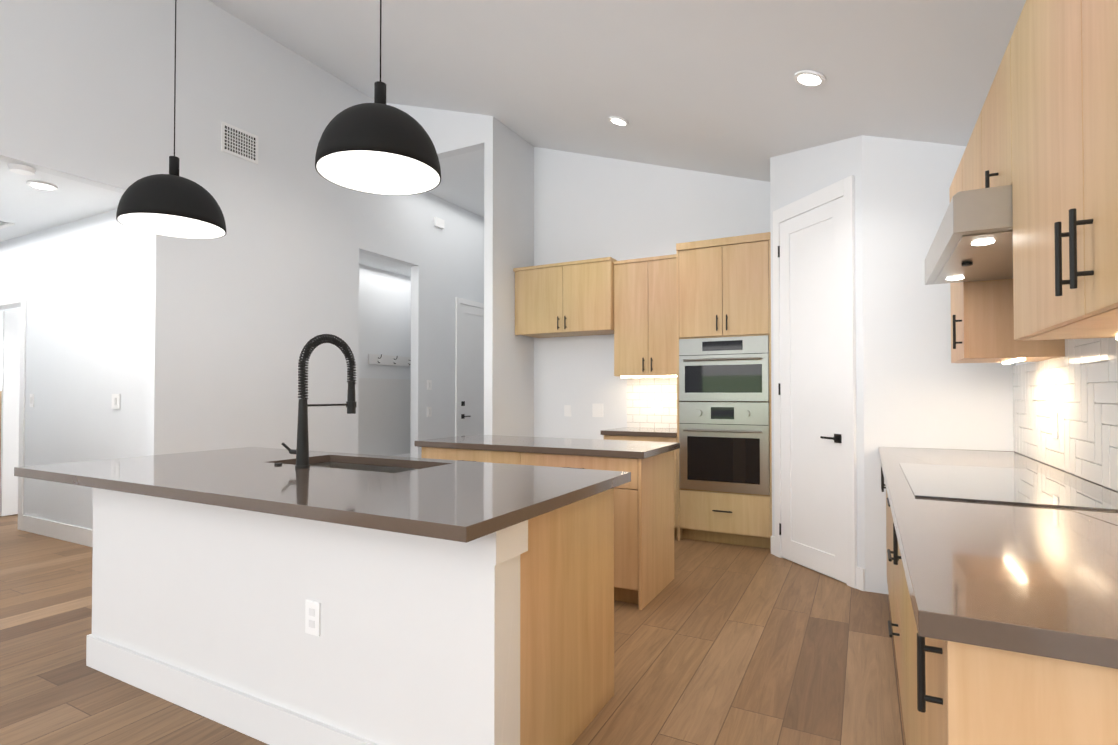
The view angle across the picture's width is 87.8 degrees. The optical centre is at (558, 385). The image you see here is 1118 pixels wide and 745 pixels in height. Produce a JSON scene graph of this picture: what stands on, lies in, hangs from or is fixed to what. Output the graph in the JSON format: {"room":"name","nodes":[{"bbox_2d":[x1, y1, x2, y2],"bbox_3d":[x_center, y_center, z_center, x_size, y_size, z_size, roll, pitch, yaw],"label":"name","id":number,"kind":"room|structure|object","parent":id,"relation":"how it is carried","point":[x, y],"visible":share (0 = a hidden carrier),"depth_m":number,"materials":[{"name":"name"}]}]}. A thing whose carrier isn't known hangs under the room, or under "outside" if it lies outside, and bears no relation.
{"room":"kitchen","nodes":[
{"label":"kitchen","id":0,"kind":"room"},
{"bbox_2d":[0,221,14,228],"bbox_3d":[-5.046,-1.412,4.954,0.410,0.010,0.480,0,-1,28],"label":"air vent","id":1,"kind":"object","parent":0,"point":[4,224],"visible":1,"depth_m":5.07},
{"bbox_2d":[7,163,35,175],"bbox_3d":[-3.528,-1.417,3.813,0.140,0.030,0.140,0,-1,28],"label":"smoke detector","id":2,"kind":"object","parent":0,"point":[21,169],"visible":1,"depth_m":3.78,"materials":[{"name":"white plastic"}]},
{"bbox_2d":[26,180,57,190],"bbox_3d":[-3.677,-1.421,4.130,0.170,0.014,0.170,0,-1,28],"label":"recessed light","id":3,"kind":"object","parent":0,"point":[41,185],"visible":1,"depth_m":4.11,"materials":[{"name":"white plastic"}]},
{"bbox_2d":[0,514,905,744],"bbox_3d":[-2.165,1.363,3.676,13.500,0.100,13.500,0,-1,28],"label":"floor","id":4,"kind":"structure","parent":0,"point":[716,643],"depth_m":2.70,"materials":[{"name":"brown wood"}]},
{"bbox_2d":[0,391,1,480],"bbox_3d":[-5.906,0.707,6.367,0.320,1.290,0.550,0,-1,28],"label":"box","id":5,"kind":"object","parent":4,"relation":"on","point":[0,391],"depth_m":6.12,"materials":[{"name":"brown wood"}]},
{"bbox_2d":[0,332,2,388],"bbox_3d":[-6.016,-0.271,6.524,0.008,0.630,0.700,0,-1,28],"label":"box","id":6,"kind":"object","parent":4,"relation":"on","point":[1,335],"depth_m":6.35,"materials":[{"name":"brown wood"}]},
{"bbox_2d":[14,334,630,744],"bbox_3d":[-1.090,0.525,2.566,2.550,1.544,1.160,0,-1,28],"label":"kitchen island","id":7,"kind":"object","parent":4,"relation":"on","point":[300,594],"visible":1,"depth_m":2.05,"materials":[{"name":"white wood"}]},
{"bbox_2d":[358,354,410,456],"bbox_3d":[-2.105,0.488,6.981,0.412,1.745,1.719,0,-1,28],"label":"coat rack","id":8,"kind":"object","parent":4,"relation":"on","point":[384,409],"visible":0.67,"depth_m":7.25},
{"bbox_2d":[414,434,679,609],"bbox_3d":[-0.099,0.856,4.062,1.720,0.925,0.740,0,-1,28],"label":"kitchen island","id":9,"kind":"object","parent":4,"relation":"on","point":[643,537],"visible":0.33,"depth_m":3.61,"materials":[{"name":"brown wood"}]},
{"bbox_2d":[597,244,676,439],"bbox_3d":[0.838,-0.369,5.436,0.707,1.645,0.623,0,-1,28],"label":"upper cabinet","id":10,"kind":"object","parent":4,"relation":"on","point":[637,298],"depth_m":5.48,"materials":[{"name":"brown wood"}]},
{"bbox_2d":[604,436,672,441],"bbox_3d":[0.853,0.896,5.424,0.686,0.885,0.598,0,-1,28],"label":"base cabinet","id":11,"kind":"object","parent":4,"relation":"on","point":[631,438],"depth_m":5.21,"materials":[{"name":"brown wood"}]},
{"bbox_2d":[673,232,771,551],"bbox_3d":[1.498,0.083,5.086,0.738,2.500,0.613,0,-1,28],"label":"tall cabinet","id":12,"kind":"object","parent":4,"relation":"on","point":[688,325],"depth_m":4.82,"materials":[{"name":"brown wood"}]},
{"bbox_2d":[878,447,885,491],"bbox_3d":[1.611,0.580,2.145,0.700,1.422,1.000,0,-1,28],"label":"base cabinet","id":13,"kind":"object","parent":4,"relation":"on","point":[881,450],"depth_m":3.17,"materials":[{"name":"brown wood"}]},
{"bbox_2d":[886,447,893,636],"bbox_3d":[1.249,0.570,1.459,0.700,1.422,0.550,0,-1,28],"label":"base cabinet","id":14,"kind":"object","parent":4,"relation":"on","point":[889,519],"depth_m":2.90,"materials":[{"name":"brown wood"}]},
{"bbox_2d":[890,264,1117,744],"bbox_3d":[0.992,0.563,0.973,0.700,1.422,0.551,0,-1,28],"label":"kitchen counter","id":15,"kind":"object","parent":4,"relation":"on","point":[1002,574],"depth_m":1.33,"materials":[{"name":"grey stone"}]},
{"bbox_2d":[0,0,1032,593],"bbox_3d":[-2.836,-0.961,3.339,9.900,4.537,12.220,0,-1,28],"label":"wall","id":16,"kind":"structure","parent":0,"point":[180,344],"depth_m":4.99,"materials":[{"name":"paint"}]},
{"bbox_2d":[0,311,20,515],"bbox_3d":[-5.485,0.289,6.287,0.095,2.098,0.810,0,-1,28],"label":"hall door","id":17,"kind":"structure","parent":16,"relation":"in","point":[10,412],"depth_m":5.98,"materials":[{"name":"white wood"}]},
{"bbox_2d":[30,394,33,406],"bbox_3d":[-4.834,0.136,5.321,0.075,0.120,0.010,0,-1,28],"label":"switch plate","id":18,"kind":"object","parent":16,"relation":"attached to","point":[31,395],"depth_m":5.31,"materials":[{"name":"white plastic"}]},
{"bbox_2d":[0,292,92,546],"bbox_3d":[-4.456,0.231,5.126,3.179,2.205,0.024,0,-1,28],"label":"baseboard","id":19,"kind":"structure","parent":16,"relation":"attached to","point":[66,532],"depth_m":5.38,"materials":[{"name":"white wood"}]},
{"bbox_2d":[112,394,119,408],"bbox_3d":[-3.543,0.126,4.639,0.120,0.120,0.010,0,-1,28],"label":"switch plate","id":20,"kind":"object","parent":16,"relation":"attached to","point":[115,397],"depth_m":4.63,"materials":[{"name":"white plastic"}]},
{"bbox_2d":[221,121,257,164],"bbox_3d":[-2.749,-2.088,5.006,0.008,0.250,0.330,0,-1,28],"label":"air vent","id":21,"kind":"object","parent":16,"relation":"in","point":[239,143],"visible":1,"depth_m":5.00,"materials":[{"name":"white metal"}]},
{"bbox_2d":[427,380,431,389],"bbox_3d":[-1.597,-0.007,7.156,0.010,0.120,0.080,0,-1,28],"label":"switch plate","id":22,"kind":"object","parent":16,"relation":"attached to","point":[429,382],"depth_m":7.15,"materials":[{"name":"white plastic"}]},
{"bbox_2d":[427,407,431,416],"bbox_3d":[-1.597,0.323,7.151,0.010,0.120,0.080,0,-1,28],"label":"switch plate","id":23,"kind":"object","parent":16,"relation":"attached to","point":[429,409],"depth_m":7.15,"materials":[{"name":"white plastic"}]},
{"bbox_2d":[434,217,443,228],"bbox_3d":[-1.510,-2.050,7.326,0.033,0.110,0.160,0,-1,28],"label":"smoke detector","id":24,"kind":"object","parent":16,"relation":"attached to","point":[438,222],"depth_m":7.30,"materials":[{"name":"white plastic"}]},
{"bbox_2d":[455,297,483,436],"bbox_3d":[-1.096,0.110,8.054,0.058,2.532,1.030,0,-1,28],"label":"garage door","id":25,"kind":"structure","parent":16,"relation":"in","point":[469,367],"depth_m":7.87,"materials":[{"name":"white wood"}]},
{"bbox_2d":[513,258,596,337],"bbox_3d":[0.107,-0.869,5.940,1.087,0.690,0.428,0,-1,28],"label":"upper cabinet","id":26,"kind":"object","parent":16,"relation":"attached to","point":[556,299],"depth_m":5.78,"materials":[{"name":"brown wood"}]},
{"bbox_2d":[564,405,570,416],"bbox_3d":[0.093,0.269,6.169,0.080,0.120,0.006,0,-1,28],"label":"switch plate","id":27,"kind":"object","parent":16,"relation":"attached to","point":[567,408],"depth_m":6.17,"materials":[{"name":"white plastic"}]},
{"bbox_2d":[592,404,602,416],"bbox_3d":[0.402,0.256,6.006,0.120,0.140,0.006,0,-1,28],"label":"switch plate","id":28,"kind":"object","parent":16,"relation":"attached to","point":[597,410],"depth_m":6.00,"materials":[{"name":"white plastic"}]},
{"bbox_2d":[773,175,856,587],"bbox_3d":[1.807,-0.026,4.161,0.580,2.692,0.580,0,-1,28],"label":"pantry door","id":29,"kind":"structure","parent":16,"relation":"in","point":[815,458],"depth_m":4.11,"materials":[{"name":"white wood"}]},
{"bbox_2d":[946,120,977,275],"bbox_3d":[2.005,-0.531,2.553,0.370,1.050,0.960,0,-1,28],"label":"upper cabinet","id":30,"kind":"object","parent":16,"relation":"attached to","point":[962,211],"depth_m":2.07,"materials":[{"name":"brown wood"}]},
{"bbox_2d":[978,61,1005,271],"bbox_3d":[1.664,-0.540,1.907,0.370,1.050,0.500,0,-1,28],"label":"upper cabinet","id":31,"kind":"object","parent":16,"relation":"attached to","point":[991,134],"depth_m":1.96,"materials":[{"name":"brown wood"}]},
{"bbox_2d":[1002,0,1073,271],"bbox_3d":[1.395,-0.547,1.399,0.370,1.050,0.650,0,-1,28],"label":"door","id":32,"kind":"structure","parent":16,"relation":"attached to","point":[1036,58],"depth_m":1.50,"materials":[{"name":"brown wood"}]},
{"bbox_2d":[1070,0,1117,263],"bbox_3d":[1.104,-0.555,0.846,0.370,1.050,0.600,0,-1,28],"label":"door","id":33,"kind":"structure","parent":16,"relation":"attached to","point":[1093,23],"depth_m":1.14,"materials":[{"name":"brown wood"}]},
{"bbox_2d":[208,0,1025,181],"bbox_3d":[-0.711,-2.333,2.961,5.770,2.004,13.500,0,-1,28],"label":"ceiling","id":34,"kind":"structure","parent":0,"point":[710,86],"depth_m":3.70,"materials":[{"name":"paint"}]},
{"bbox_2d":[116,0,225,238],"bbox_3d":[-2.101,-1.792,3.179,0.500,1.853,0.500,0,-1,28],"label":"pendant light","id":35,"kind":"object","parent":34,"relation":"hanging from","point":[172,203],"visible":1,"depth_m":3.08,"materials":[{"name":"black metal"}]},
{"bbox_2d":[315,0,440,195],"bbox_3d":[-0.745,-1.547,2.425,0.500,1.342,0.500,0,-1,28],"label":"pendant light","id":36,"kind":"object","parent":34,"relation":"hanging from","point":[378,146],"visible":1,"depth_m":2.35,"materials":[{"name":"black metal"}]},
{"bbox_2d":[609,116,628,125],"bbox_3d":[0.491,-2.177,4.778,0.165,0.065,0.170,0,-1,28],"label":"recessed light","id":37,"kind":"object","parent":34,"relation":"in","point":[617,120],"visible":1,"depth_m":4.75,"materials":[{"name":"white plastic"}]},
{"bbox_2d":[794,70,825,86],"bbox_3d":[1.387,-1.698,3.213,0.165,0.065,0.170,0,-1,28],"label":"recessed light","id":38,"kind":"object","parent":34,"relation":"in","point":[808,78],"visible":1,"depth_m":3.19,"materials":[{"name":"white plastic"}]}
]}

